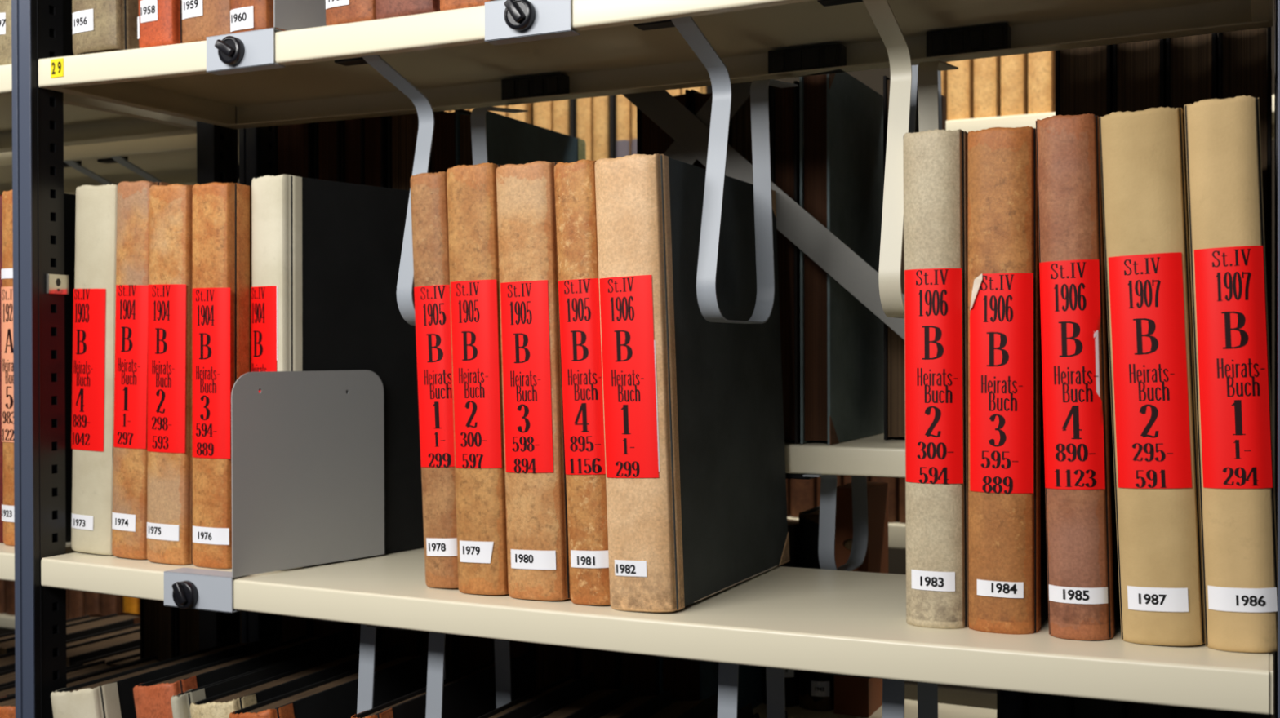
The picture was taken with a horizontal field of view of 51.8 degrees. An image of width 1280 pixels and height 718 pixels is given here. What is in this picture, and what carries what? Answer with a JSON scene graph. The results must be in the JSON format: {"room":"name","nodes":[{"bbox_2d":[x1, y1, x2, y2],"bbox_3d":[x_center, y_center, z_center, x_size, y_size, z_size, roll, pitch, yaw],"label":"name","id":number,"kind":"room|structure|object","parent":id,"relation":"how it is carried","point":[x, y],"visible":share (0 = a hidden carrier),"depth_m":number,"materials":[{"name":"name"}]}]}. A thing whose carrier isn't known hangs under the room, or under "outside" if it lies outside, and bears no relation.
{"room":"archive storage room","nodes":[
{"label":"archive storage room","id":0,"kind":"room"},
{"bbox_2d":[0,0,1275,717],"bbox_3d":[-0.501,-0.462,5.144,13.000,3.900,0.100,0,0,26],"label":"wall","id":1,"kind":"structure","parent":0,"point":[873,78],"depth_m":3.95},
{"bbox_2d":[786,516,906,549],"bbox_3d":[0.262,0.338,2.800,2.400,0.045,0.320,0,0,26],"label":"steel shelf","id":2,"kind":"object","parent":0,"point":[897,531],"visible":0.02,"depth_m":2.51,"materials":[{"name":"beige metal"}]},
{"bbox_2d":[791,477,817,518],"bbox_3d":[0.362,0.166,2.707,0.052,0.300,0.200,0,0,26],"label":"volume","id":3,"kind":"object","parent":2,"relation":"on","point":[803,492],"visible":0.21,"depth_m":2.62,"materials":[{"name":"brown fabric"}]},
{"bbox_2d":[871,476,899,523],"bbox_3d":[0.510,0.166,2.635,0.052,0.300,0.200,0,0,26],"label":"volume","id":4,"kind":"object","parent":2,"relation":"on","point":[893,482],"visible":0.17,"depth_m":2.54,"materials":[{"name":"brown fabric"}]},
{"bbox_2d":[946,95,1274,139],"bbox_3d":[1.496,-0.434,2.204,2.200,0.030,0.320,0,0,26],"label":"steel shelf","id":5,"kind":"object","parent":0,"point":[1025,120],"visible":0.05,"depth_m":2.43,"materials":[{"name":"beige metal"}]},
{"bbox_2d":[946,58,973,120],"bbox_3d":[0.640,-0.618,2.568,0.046,0.340,0.200,0,0,26],"label":"volume","id":6,"kind":"object","parent":5,"relation":"on","point":[960,82],"visible":0.41,"depth_m":2.48,"materials":[{"name":"brown fabric"}]},
{"bbox_2d":[973,56,999,118],"bbox_3d":[0.684,-0.618,2.546,0.046,0.340,0.200,0,0,26],"label":"volume","id":7,"kind":"object","parent":5,"relation":"on","point":[986,70],"visible":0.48,"depth_m":2.46,"materials":[{"name":"brown fabric"}]},
{"bbox_2d":[1000,53,1027,116],"bbox_3d":[0.729,-0.618,2.525,0.046,0.340,0.200,0,0,26],"label":"volume","id":8,"kind":"object","parent":5,"relation":"on","point":[1013,68],"visible":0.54,"depth_m":2.44,"materials":[{"name":"brown fabric"}]},
{"bbox_2d":[1027,50,1055,114],"bbox_3d":[0.774,-0.618,2.504,0.046,0.340,0.200,0,0,26],"label":"volume","id":9,"kind":"object","parent":5,"relation":"on","point":[1041,65],"visible":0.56,"depth_m":2.42,"materials":[{"name":"brown fabric"}]},
{"bbox_3d":[-1.876,1.533,2.268,13.000,0.050,6.500,0,0,26],"label":"floor","id":10,"kind":"structure","parent":0,"visible":0},
{"bbox_2d":[11,0,239,717],"bbox_3d":[-0.583,0.259,1.527,0.029,2.500,0.308,0,0,26],"label":"frame","id":11,"kind":"object","parent":10,"relation":"on","point":[37,25],"visible":0.48,"depth_m":1.39,"materials":[{"name":"blue paint"}]},
{"bbox_2d":[0,541,77,581],"bbox_3d":[-1.128,0.222,1.787,1.176,0.030,0.295,0,0,26],"label":"steel shelf","id":12,"kind":"object","parent":11,"relation":"attached to","point":[6,553],"visible":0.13,"depth_m":1.41,"materials":[{"name":"beige metal"}]},
{"bbox_2d":[0,195,3,542],"bbox_3d":[-0.674,0.010,1.604,0.051,0.393,0.270,0,0,26],"label":"book","id":13,"kind":"object","parent":12,"relation":"on","point":[1,210],"visible":0.16,"depth_m":1.48,"materials":[{"name":"black fabric"}]},
{"bbox_2d":[0,189,75,546],"bbox_3d":[-0.633,0.009,1.573,0.055,0.395,0.271,0,0,26],"label":"book","id":14,"kind":"object","parent":12,"relation":"on","point":[69,200],"visible":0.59,"depth_m":1.46,"materials":[{"name":"black fabric"}]},
{"bbox_2d":[0,63,196,152],"bbox_3d":[-1.129,-0.301,1.784,1.176,0.030,0.295,0,0,26],"label":"steel shelf","id":15,"kind":"object","parent":11,"relation":"attached to","point":[86,121],"visible":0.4,"depth_m":1.70,"materials":[{"name":"beige metal"}]},
{"bbox_2d":[0,0,75,65],"bbox_3d":[-0.637,-0.509,1.539,0.060,0.385,0.271,0,0,26],"label":"book","id":16,"kind":"object","parent":15,"relation":"on","point":[5,5],"visible":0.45,"depth_m":1.42,"materials":[{"name":"black fabric"}]},
{"bbox_2d":[38,0,1272,128],"bbox_3d":[-0.043,-0.298,1.264,1.172,0.037,0.297,0,0,26],"label":"steel shelf","id":17,"kind":"object","parent":11,"relation":"attached to","point":[446,55],"visible":0.93,"depth_m":1.30,"materials":[{"name":"beige metal"}]},
{"bbox_2d":[71,0,139,55],"bbox_3d":[-0.508,-0.510,1.473,0.075,0.387,0.271,-1,0,26],"label":"book","id":18,"kind":"object","parent":17,"relation":"on","point":[98,25],"visible":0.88,"depth_m":1.35,"materials":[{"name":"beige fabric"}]},
{"bbox_2d":[137,0,182,48],"bbox_3d":[-0.435,-0.508,1.447,0.058,0.386,0.271,-1,0,26],"label":"book","id":19,"kind":"object","parent":17,"relation":"on","point":[159,22],"visible":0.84,"depth_m":1.32,"materials":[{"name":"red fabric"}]},
{"bbox_2d":[182,0,231,43],"bbox_3d":[-0.375,-0.507,1.418,0.075,0.387,0.271,-1,0,26],"label":"book","id":20,"kind":"object","parent":17,"relation":"on","point":[201,19],"visible":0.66,"depth_m":1.30,"materials":[{"name":"black fabric"}]},
{"bbox_2d":[230,0,287,33],"bbox_3d":[-0.323,-0.506,1.385,0.057,0.386,0.271,-1,0,26],"label":"book","id":21,"kind":"object","parent":17,"relation":"on","point":[246,15],"visible":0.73,"depth_m":1.26,"materials":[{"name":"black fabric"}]},
{"bbox_2d":[206,0,326,75],"bbox_3d":[-0.311,-0.395,1.303,0.221,0.233,0.083,0,0,-25],"label":"bookend","id":22,"kind":"object","parent":17,"relation":"attached to","point":[249,51],"visible":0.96,"depth_m":1.26,"materials":[{"name":"grey metal"}]},
{"bbox_2d":[325,0,376,26],"bbox_3d":[-0.217,-0.505,1.343,0.067,0.386,0.271,-1,0,26],"label":"book","id":23,"kind":"object","parent":17,"relation":"on","point":[337,11],"visible":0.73,"depth_m":1.22,"materials":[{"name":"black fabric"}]},
{"bbox_2d":[375,0,439,19],"bbox_3d":[-0.161,-0.505,1.314,0.075,0.387,0.270,-1,0,26],"label":"book","id":24,"kind":"object","parent":17,"relation":"on","point":[384,8],"visible":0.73,"depth_m":1.19,"materials":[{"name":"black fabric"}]},
{"bbox_2d":[333,54,568,326],"bbox_3d":[-0.184,-0.171,1.335,0.079,0.276,0.293,0,0,31],"label":"support","id":25,"kind":"object","parent":17,"relation":"hanging from","point":[553,84],"visible":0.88,"depth_m":1.29,"materials":[{"name":"grey paint"}]},
{"bbox_2d":[484,0,579,45],"bbox_3d":[-0.054,-0.392,1.198,0.097,0.233,0.199,0,0,26],"label":"bookend","id":26,"kind":"object","parent":17,"relation":"attached to","point":[506,21],"visible":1,"depth_m":1.12,"materials":[{"name":"grey metal"}]},
{"bbox_2d":[634,16,846,324],"bbox_3d":[0.098,-0.171,1.200,0.079,0.276,0.293,0,0,31],"label":"support","id":27,"kind":"object","parent":17,"relation":"hanging from","point":[828,55],"visible":0.98,"depth_m":1.22,"materials":[{"name":"grey paint"}]},
{"bbox_2d":[817,0,1010,318],"bbox_3d":[0.242,-0.173,1.131,0.079,0.276,0.293,0,0,31],"label":"support","id":28,"kind":"object","parent":17,"relation":"hanging from","point":[997,36],"visible":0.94,"depth_m":1.08,"materials":[{"name":"beige paint"}]},
{"bbox_2d":[40,547,1273,715],"bbox_3d":[-0.041,0.226,1.267,1.172,0.035,0.295,0,0,26],"label":"steel shelf","id":29,"kind":"object","parent":11,"relation":"attached to","point":[806,620],"visible":0.56,"depth_m":1.08,"materials":[{"name":"beige metal"}]},
{"bbox_2d":[71,183,117,555],"bbox_3d":[-0.529,0.010,1.527,0.074,0.396,0.272,0,0,26],"label":"book","id":30,"kind":"object","parent":29,"relation":"on","point":[95,223],"visible":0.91,"depth_m":1.40,"materials":[{"name":"beige fabric"}]},
{"bbox_2d":[111,180,172,559],"bbox_3d":[-0.479,0.011,1.500,0.062,0.397,0.272,0,0,26],"label":"book","id":31,"kind":"object","parent":29,"relation":"on","point":[130,473],"visible":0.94,"depth_m":1.38,"materials":[{"name":"brown fabric"}]},
{"bbox_2d":[146,183,193,564],"bbox_3d":[-0.431,0.015,1.472,0.062,0.390,0.272,0,0,26],"label":"book","id":32,"kind":"object","parent":29,"relation":"on","point":[170,299],"visible":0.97,"depth_m":1.35,"materials":[{"name":"brown fabric"}]},
{"bbox_2d":[192,182,252,568],"bbox_3d":[-0.380,0.016,1.451,0.059,0.390,0.272,0,1,26],"label":"book","id":33,"kind":"object","parent":29,"relation":"on","point":[222,279],"visible":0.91,"depth_m":1.33,"materials":[{"name":"brown fabric"}]},
{"bbox_2d":[164,369,384,613],"bbox_3d":[-0.360,0.129,1.329,0.224,0.233,0.086,0,0,-24],"label":"bookend","id":34,"kind":"object","parent":29,"relation":"on","point":[308,459],"visible":1,"depth_m":1.33,"materials":[{"name":"grey metal"}]},
{"bbox_2d":[250,173,424,570],"bbox_3d":[-0.299,0.012,1.434,0.059,0.397,0.266,0,1,38],"label":"book","id":35,"kind":"object","parent":29,"relation":"on","point":[326,255],"visible":0.57,"depth_m":1.38,"materials":[{"name":"black fabric"}]},
{"bbox_2d":[298,617,445,714],"bbox_3d":[-0.224,0.329,1.358,0.079,0.222,0.293,0,0,31],"label":"support","id":36,"kind":"object","parent":29,"relation":"hanging from","point":[367,634],"visible":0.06,"depth_m":1.28,"materials":[{"name":"grey paint"}]},
{"bbox_2d":[409,171,458,588],"bbox_3d":[-0.135,0.019,1.343,0.060,0.388,0.272,0,0,26],"label":"book","id":37,"kind":"object","parent":29,"relation":"on","point":[428,191],"visible":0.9,"depth_m":1.22,"materials":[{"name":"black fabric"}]},
{"bbox_2d":[366,625,511,717],"bbox_3d":[-0.151,0.329,1.323,0.079,0.222,0.293,0,0,31],"label":"support","id":38,"kind":"object","parent":29,"relation":"hanging from","point":[436,654],"visible":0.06,"depth_m":1.25,"materials":[{"name":"grey paint"}]},
{"bbox_2d":[446,162,508,595],"bbox_3d":[-0.094,0.017,1.311,0.066,0.391,0.272,0,0,26],"label":"book","id":39,"kind":"object","parent":29,"relation":"on","point":[472,198],"visible":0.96,"depth_m":1.19,"materials":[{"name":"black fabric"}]},
{"bbox_2d":[496,160,570,600],"bbox_3d":[-0.043,0.018,1.284,0.072,0.389,0.272,0,0,26],"label":"book","id":40,"kind":"object","parent":29,"relation":"on","point":[538,551],"visible":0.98,"depth_m":1.16,"materials":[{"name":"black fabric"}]},
{"bbox_2d":[554,159,610,605],"bbox_3d":[0.004,0.019,1.261,0.059,0.387,0.272,0,0,25],"label":"book","id":41,"kind":"object","parent":29,"relation":"on","point":[575,181],"visible":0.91,"depth_m":1.14,"materials":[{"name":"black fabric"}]},
{"bbox_2d":[595,153,789,612],"bbox_3d":[0.055,0.019,1.242,0.076,0.387,0.300,0,0,26],"label":"book","id":42,"kind":"object","parent":29,"relation":"on","point":[693,411],"visible":1,"depth_m":1.13,"materials":[{"name":"grey fabric"}]},
{"bbox_2d":[656,656,785,717],"bbox_3d":[0.117,0.329,1.195,0.079,0.222,0.293,0,0,31],"label":"support","id":43,"kind":"object","parent":29,"relation":"hanging from","point":[728,673],"visible":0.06,"depth_m":1.12,"materials":[{"name":"grey paint"}]},
{"bbox_2d":[821,672,937,717],"bbox_3d":[0.245,0.354,1.134,0.079,0.276,0.293,0,0,31],"label":"support","id":44,"kind":"object","parent":29,"relation":"hanging from","point":[893,691],"visible":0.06,"depth_m":1.06,"materials":[{"name":"grey paint"}]},
{"bbox_2d":[902,128,968,629],"bbox_3d":[0.286,0.015,1.155,0.053,0.393,0.272,0,0,26],"label":"book","id":45,"kind":"object","parent":29,"relation":"on","point":[935,161],"visible":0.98,"depth_m":1.03,"materials":[{"name":"beige fabric"}]},
{"bbox_2d":[967,125,1048,635],"bbox_3d":[0.333,0.016,1.132,0.053,0.390,0.273,0,0,26],"label":"book","id":46,"kind":"object","parent":29,"relation":"on","point":[1007,558],"visible":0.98,"depth_m":1.01,"materials":[{"name":"brown fabric"}]},
{"bbox_2d":[1035,113,1120,640],"bbox_3d":[0.380,0.013,1.105,0.056,0.395,0.272,0,0,26],"label":"book","id":47,"kind":"object","parent":29,"relation":"on","point":[1083,582],"visible":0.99,"depth_m":0.98,"materials":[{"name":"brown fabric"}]},
{"bbox_2d":[1098,106,1204,646],"bbox_3d":[0.430,0.012,1.083,0.074,0.395,0.272,0,0,26],"label":"book","id":48,"kind":"object","parent":29,"relation":"on","point":[1143,153],"visible":0.98,"depth_m":0.96,"materials":[{"name":"beige fabric"}]},
{"bbox_2d":[1184,95,1277,653],"bbox_3d":[0.478,0.010,1.058,0.064,0.397,0.272,0,0,25],"label":"book","id":49,"kind":"object","parent":29,"relation":"on","point":[1223,143],"visible":0.98,"depth_m":0.94,"materials":[{"name":"beige fabric"}]},
{"bbox_3d":[-0.039,0.750,1.270,1.172,0.033,0.295,0,0,26],"label":"steel shelf","id":50,"kind":"object","parent":11,"relation":"attached to","visible":0},
{"bbox_2d":[50,635,279,717],"bbox_3d":[-0.497,0.536,1.471,0.136,0.400,0.285,0,0,26],"label":"volume","id":51,"kind":"object","parent":50,"relation":"on","point":[112,696],"visible":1,"depth_m":1.39,"materials":[{"name":"black fabric"}]},
{"bbox_2d":[133,630,350,717],"bbox_3d":[-0.404,0.530,1.449,0.133,0.411,0.285,0,0,26],"label":"volume","id":52,"kind":"object","parent":50,"relation":"on","point":[152,699],"visible":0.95,"depth_m":1.41,"materials":[{"name":"black fabric"}]},
{"bbox_2d":[170,639,359,717],"bbox_3d":[-0.365,0.532,1.408,0.089,0.407,0.285,0,0,26],"label":"volume","id":53,"kind":"object","parent":50,"relation":"on","point":[180,704],"visible":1,"depth_m":1.39,"materials":[{"name":"black fabric"}]},
{"bbox_2d":[190,643,406,717],"bbox_3d":[-0.328,0.532,1.395,0.132,0.407,0.285,0,0,26],"label":"volume","id":54,"kind":"object","parent":50,"relation":"on","point":[220,706],"visible":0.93,"depth_m":1.37,"materials":[{"name":"black fabric"}]},
{"bbox_2d":[229,653,427,717],"bbox_3d":[-0.274,0.530,1.342,0.127,0.411,0.285,0,0,26],"label":"volume","id":55,"kind":"object","parent":50,"relation":"on","point":[398,676],"visible":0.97,"depth_m":1.33,"materials":[{"name":"black fabric"}]},
{"bbox_2d":[351,653,533,717],"bbox_3d":[-0.166,0.531,1.324,0.102,0.409,0.285,0,0,26],"label":"volume","id":56,"kind":"object","parent":50,"relation":"on","point":[469,694],"visible":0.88,"depth_m":1.35,"materials":[{"name":"brown fabric"}]},
{"bbox_2d":[477,672,595,717],"bbox_3d":[-0.093,0.539,1.302,0.101,0.393,0.285,0,0,26],"label":"volume","id":57,"kind":"object","parent":50,"relation":"on","point":[532,704],"visible":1,"depth_m":1.35,"materials":[{"name":"brown fabric"}]},
{"bbox_2d":[532,682,635,717],"bbox_3d":[-0.057,0.542,1.283,0.115,0.388,0.285,0,0,26],"label":"volume","id":58,"kind":"object","parent":50,"relation":"on","point":[593,701],"visible":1,"depth_m":1.36,"materials":[{"name":"brown fabric"}]},
{"bbox_2d":[589,688,672,717],"bbox_3d":[-0.015,0.544,1.267,0.109,0.385,0.285,0,0,26],"label":"volume","id":59,"kind":"object","parent":50,"relation":"on","point":[634,706],"visible":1,"depth_m":1.36,"materials":[{"name":"brown fabric"}]},
{"bbox_3d":[-1.126,0.749,1.790,1.176,0.030,0.295,0,0,26],"label":"steel shelf","id":60,"kind":"object","parent":11,"relation":"attached to","visible":0},
{"bbox_2d":[0,660,111,697],"bbox_3d":[-0.732,0.565,1.609,0.062,0.338,0.250,0,0,26],"label":"volume","id":61,"kind":"object","parent":60,"relation":"on","point":[100,665],"visible":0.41,"depth_m":1.68,"materials":[{"name":"brown fabric"}]},
{"bbox_2d":[0,655,159,717],"bbox_3d":[-0.638,0.553,1.530,0.054,0.362,0.250,0,0,26],"label":"volume","id":62,"kind":"object","parent":60,"relation":"on","point":[7,704],"visible":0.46,"depth_m":1.55,"materials":[{"name":"brown fabric"}]},
{"bbox_2d":[239,125,277,643],"bbox_3d":[-0.436,0.257,1.834,0.029,2.500,0.308,0,0,26],"label":"post","id":63,"kind":"object","parent":10,"relation":"on","point":[255,144],"visible":0.06,"depth_m":1.70,"materials":[{"name":"black metal"}]},
{"bbox_2d":[0,128,239,195],"bbox_3d":[-0.984,-0.293,2.087,1.176,0.030,0.295,0,0,26],"label":"steel shelf","id":64,"kind":"object","parent":63,"relation":"attached to","point":[169,159],"visible":0.3,"depth_m":2.04,"materials":[{"name":"beige metal"}]},
{"bbox_2d":[784,433,905,478],"bbox_3d":[0.104,0.104,1.570,1.172,0.030,0.295,0,0,26],"label":"steel shelf","id":65,"kind":"object","parent":63,"relation":"attached to","point":[873,455],"visible":0.06,"depth_m":1.36,"materials":[{"name":"beige metal"}]},
{"bbox_2d":[273,122,314,178],"bbox_3d":[-0.384,-0.111,1.800,0.060,0.400,0.275,0,0,26],"label":"volume","id":66,"kind":"object","parent":65,"relation":"on","point":[293,144],"visible":0.02,"depth_m":1.69,"materials":[{"name":"brown fabric"}]},
{"bbox_2d":[314,120,341,182],"bbox_3d":[-0.335,-0.112,1.780,0.040,0.402,0.275,0,0,26],"label":"volume","id":67,"kind":"object","parent":65,"relation":"on","point":[327,135],"visible":0.02,"depth_m":1.67,"materials":[{"name":"brown fabric"}]},
{"bbox_2d":[341,118,360,184],"bbox_3d":[-0.300,-0.110,1.767,0.035,0.398,0.275,0,0,26],"label":"volume","id":68,"kind":"object","parent":65,"relation":"on","point":[350,128],"visible":0.02,"depth_m":1.65,"materials":[{"name":"brown fabric"}]},
{"bbox_2d":[360,115,387,187],"bbox_3d":[-0.271,-0.112,1.746,0.036,0.402,0.275,0,0,26],"label":"volume","id":69,"kind":"object","parent":65,"relation":"on","point":[373,131],"visible":0.02,"depth_m":1.63,"materials":[{"name":"brown fabric"}]},
{"bbox_2d":[387,111,448,191],"bbox_3d":[-0.226,-0.110,1.728,0.054,0.398,0.275,0,0,26],"label":"volume","id":70,"kind":"object","parent":65,"relation":"on","point":[402,130],"visible":0.02,"depth_m":1.62,"materials":[{"name":"brown fabric"}]},
{"bbox_2d":[428,109,471,173],"bbox_3d":[-0.178,-0.107,1.708,0.045,0.393,0.275,0,0,26],"label":"volume","id":71,"kind":"object","parent":65,"relation":"on","point":[442,157],"visible":0.02,"depth_m":1.59,"materials":[{"name":"brown fabric"}]},
{"bbox_2d":[455,111,586,166],"bbox_3d":[-0.144,-0.104,1.685,0.038,0.386,0.275,0,0,26],"label":"volume","id":72,"kind":"object","parent":65,"relation":"on","point":[509,140],"visible":0.21,"depth_m":1.62,"materials":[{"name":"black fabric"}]},
{"bbox_2d":[636,89,690,155],"bbox_3d":[0.084,-0.104,1.580,0.064,0.386,0.275,0,0,26],"label":"volume","id":73,"kind":"object","parent":65,"relation":"on","point":[651,140],"visible":0.02,"depth_m":1.47,"materials":[{"name":"brown fabric"}]},
{"bbox_2d":[728,85,770,164],"bbox_3d":[0.175,-0.105,1.533,0.048,0.388,0.275,0,0,26],"label":"volume","id":74,"kind":"object","parent":65,"relation":"on","point":[740,137],"visible":0.02,"depth_m":1.42,"materials":[{"name":"brown fabric"}]},
{"bbox_2d":[770,80,799,444],"bbox_3d":[0.212,-0.103,1.519,0.031,0.384,0.275,0,0,26],"label":"volume","id":75,"kind":"object","parent":65,"relation":"on","point":[784,102],"visible":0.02,"depth_m":1.40,"materials":[{"name":"brown fabric"}]},
{"bbox_2d":[785,473,867,571],"bbox_3d":[0.245,0.166,1.493,0.079,0.140,0.293,0,0,31],"label":"support","id":76,"kind":"object","parent":65,"relation":"hanging from","point":[828,482],"visible":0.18,"depth_m":1.42,"materials":[{"name":"grey paint"}]},
{"bbox_2d":[799,72,884,444],"bbox_3d":[0.243,-0.112,1.507,0.035,0.402,0.275,0,0,26],"label":"volume","id":77,"kind":"object","parent":65,"relation":"on","point":[841,117],"visible":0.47,"depth_m":1.42,"materials":[{"name":"grey fabric"}]},
{"bbox_2d":[883,75,946,439],"bbox_3d":[0.319,-0.111,1.511,0.036,0.400,0.170,0,0,26],"label":"volume","id":78,"kind":"object","parent":65,"relation":"on","point":[894,344],"visible":0.02,"depth_m":1.45,"materials":[{"name":"brown fabric"}]},
{"bbox_2d":[1055,44,1112,116],"bbox_3d":[0.483,-0.111,1.385,0.052,0.400,0.275,0,0,26],"label":"volume","id":79,"kind":"object","parent":65,"relation":"on","point":[1083,75],"visible":0.08,"depth_m":1.27,"materials":[{"name":"brown fabric"}]},
{"bbox_2d":[1112,38,1165,112],"bbox_3d":[0.529,-0.111,1.367,0.047,0.400,0.275,0,0,26],"label":"volume","id":80,"kind":"object","parent":65,"relation":"on","point":[1139,68],"visible":0.06,"depth_m":1.25,"materials":[{"name":"brown fabric"}]},
{"bbox_2d":[1165,33,1217,118],"bbox_3d":[0.572,-0.111,1.349,0.045,0.400,0.275,0,0,26],"label":"volume","id":81,"kind":"object","parent":65,"relation":"on","point":[1191,61],"visible":0.13,"depth_m":1.23,"materials":[{"name":"brown fabric"}]},
{"bbox_2d":[1217,26,1271,408],"bbox_3d":[0.611,-0.111,1.324,0.046,0.400,0.275,0,0,26],"label":"volume","id":82,"kind":"object","parent":65,"relation":"on","point":[1242,69],"visible":0.27,"depth_m":1.21,"materials":[{"name":"brown fabric"}]},
{"bbox_2d":[752,699,996,717],"bbox_3d":[0.105,0.436,1.571,1.172,0.030,0.295,0,0,26],"label":"steel shelf","id":83,"kind":"object","parent":63,"relation":"attached to","point":[944,711],"visible":0.02,"depth_m":1.57,"materials":[{"name":"beige metal"}]},
{"bbox_2d":[761,519,799,706],"bbox_3d":[0.185,0.310,1.639,0.048,0.220,0.101,0,0,26],"label":"volume","id":84,"kind":"object","parent":83,"relation":"on","point":[791,677],"visible":0.24,"depth_m":1.59,"materials":[{"name":"black fabric"}]},
{"bbox_2d":[798,506,834,711],"bbox_3d":[0.227,0.303,1.618,0.045,0.236,0.101,0,0,26],"label":"volume","id":85,"kind":"object","parent":83,"relation":"on","point":[816,690],"visible":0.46,"depth_m":1.57,"materials":[{"name":"black fabric"}]},
{"bbox_2d":[834,481,888,717],"bbox_3d":[0.268,0.286,1.594,0.042,0.268,0.090,0,0,26],"label":"volume","id":86,"kind":"object","parent":83,"relation":"on","point":[853,696],"visible":0.44,"depth_m":1.56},
{"bbox_2d":[1174,706,1230,717],"bbox_3d":[0.597,0.304,1.392,0.052,0.232,0.150,0,0,26],"label":"volume","id":87,"kind":"object","parent":83,"relation":"on","point":[1180,712],"visible":0.05,"depth_m":1.33,"materials":[{"name":"black fabric"}]},
{"bbox_3d":[0.102,-0.421,1.567,1.172,0.030,0.295,0,0,26],"label":"steel shelf","id":88,"kind":"object","parent":63,"relation":"attached to","visible":0},
{"bbox_2d":[663,81,752,164],"bbox_3d":[-0.011,-0.155,1.442,0.504,0.523,0.002,0,0,26],"label":"diagonal brace","id":89,"kind":"object","parent":88,"relation":"attached to","point":[740,92],"visible":0.02,"depth_m":1.40,"materials":[{"name":"metal"}]},
{"bbox_2d":[622,90,904,340],"bbox_3d":[0.087,-0.210,1.391,0.522,0.460,0.002,0,0,26],"label":"diagonal brace","id":90,"kind":"object","parent":88,"relation":"attached to","point":[833,256],"visible":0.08,"depth_m":1.36,"materials":[{"name":"metal"}]},
{"bbox_2d":[908,64,942,133],"bbox_3d":[0.320,-0.295,1.466,0.079,0.276,0.293,0,0,31],"label":"support","id":91,"kind":"object","parent":88,"relation":"hanging from","point":[914,68],"visible":0.02,"depth_m":1.41,"materials":[{"name":"grey paint"}]},
{"bbox_3d":[-0.981,0.642,2.093,1.176,0.030,0.295,0,0,26],"label":"steel shelf","id":92,"kind":"object","parent":63,"relation":"attached to","visible":0},
{"bbox_2d":[0,613,139,655],"bbox_3d":[-0.886,0.523,2.045,0.062,0.208,0.270,0,0,26],"label":"volume","id":93,"kind":"object","parent":92,"relation":"on","point":[113,621],"visible":0.1,"depth_m":2.08,"materials":[{"name":"brown fabric"}]},
{"bbox_2d":[66,622,139,647],"bbox_3d":[-0.828,0.526,2.018,0.062,0.200,0.270,0,0,26],"label":"volume","id":94,"kind":"object","parent":92,"relation":"on","point":[124,629],"visible":0.02,"depth_m":2.05,"materials":[{"name":"brown fabric"}]},
{"bbox_2d":[66,629,140,666],"bbox_3d":[-0.770,0.522,1.990,0.062,0.208,0.270,0,0,26],"label":"volume","id":95,"kind":"object","parent":92,"relation":"on","point":[122,642],"visible":0.02,"depth_m":1.94,"materials":[{"name":"brown fabric"}]},
{"bbox_2d":[139,598,175,662],"bbox_3d":[-0.597,0.440,1.907,0.062,0.372,0.270,0,0,26],"label":"frame","id":96,"kind":"object","parent":92,"relation":"on","point":[157,621],"visible":0.02,"depth_m":1.80,"materials":[{"name":"black metal"}]},
{"bbox_2d":[0,613,996,710],"bbox_3d":[-0.729,0.714,3.276,4.600,0.030,0.320,0,0,26],"label":"steel shelf","id":97,"kind":"object","parent":10,"relation":"on","point":[945,695],"visible":0.03,"depth_m":2.73,"materials":[{"name":"beige metal"}]},
{"bbox_2d":[1274,0,1275,717],"bbox_3d":[0.650,0.256,1.314,0.029,2.500,0.308,0,0,26],"label":"frame","id":98,"kind":"object","parent":10,"relation":"on","point":[1274,0],"visible":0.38,"depth_m":1.42,"materials":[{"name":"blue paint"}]},
{"bbox_2d":[1275,0,1279,717],"bbox_3d":[0.503,0.258,1.008,0.029,2.500,0.308,0,0,26],"label":"post","id":99,"kind":"object","parent":10,"relation":"on","point":[1277,2],"visible":0.94,"depth_m":0.87,"materials":[{"name":"grey metal"}]},
{"bbox_3d":[-0.507,-0.361,3.163,2.200,0.030,0.320,0,0,26],"label":"steel shelf","id":100,"kind":"object","parent":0,"visible":0},
{"bbox_2d":[533,101,553,130],"bbox_3d":[-0.174,-0.576,2.958,0.049,0.400,0.200,0,0,26],"label":"volume","id":101,"kind":"object","parent":100,"relation":"on","point":[543,111],"visible":0.08,"depth_m":2.87,"materials":[{"name":"brown fabric"}]},
{"bbox_2d":[552,99,569,135],"bbox_3d":[-0.132,-0.576,2.938,0.044,0.400,0.200,0,0,26],"label":"volume","id":102,"kind":"object","parent":100,"relation":"on","point":[561,108],"visible":0.07,"depth_m":2.85,"materials":[{"name":"brown fabric"}]},
{"bbox_2d":[576,97,593,160],"bbox_3d":[-0.082,-0.576,2.913,0.040,0.400,0.200,0,0,26],"label":"volume","id":103,"kind":"object","parent":100,"relation":"on","point":[584,122],"visible":0.19,"depth_m":2.82,"materials":[{"name":"beige paper"}]},
{"bbox_2d":[592,95,609,160],"bbox_3d":[-0.045,-0.576,2.896,0.042,0.400,0.200,0,0,26],"label":"volume","id":104,"kind":"object","parent":100,"relation":"on","point":[601,104],"visible":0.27,"depth_m":2.81,"materials":[{"name":"beige paper"}]},
{"bbox_2d":[616,94,631,157],"bbox_3d":[0.003,-0.576,2.873,0.036,0.400,0.201,0,0,26],"label":"volume","id":105,"kind":"object","parent":100,"relation":"on","point":[624,106],"visible":0.23,"depth_m":2.78,"materials":[{"name":"brown fabric"}]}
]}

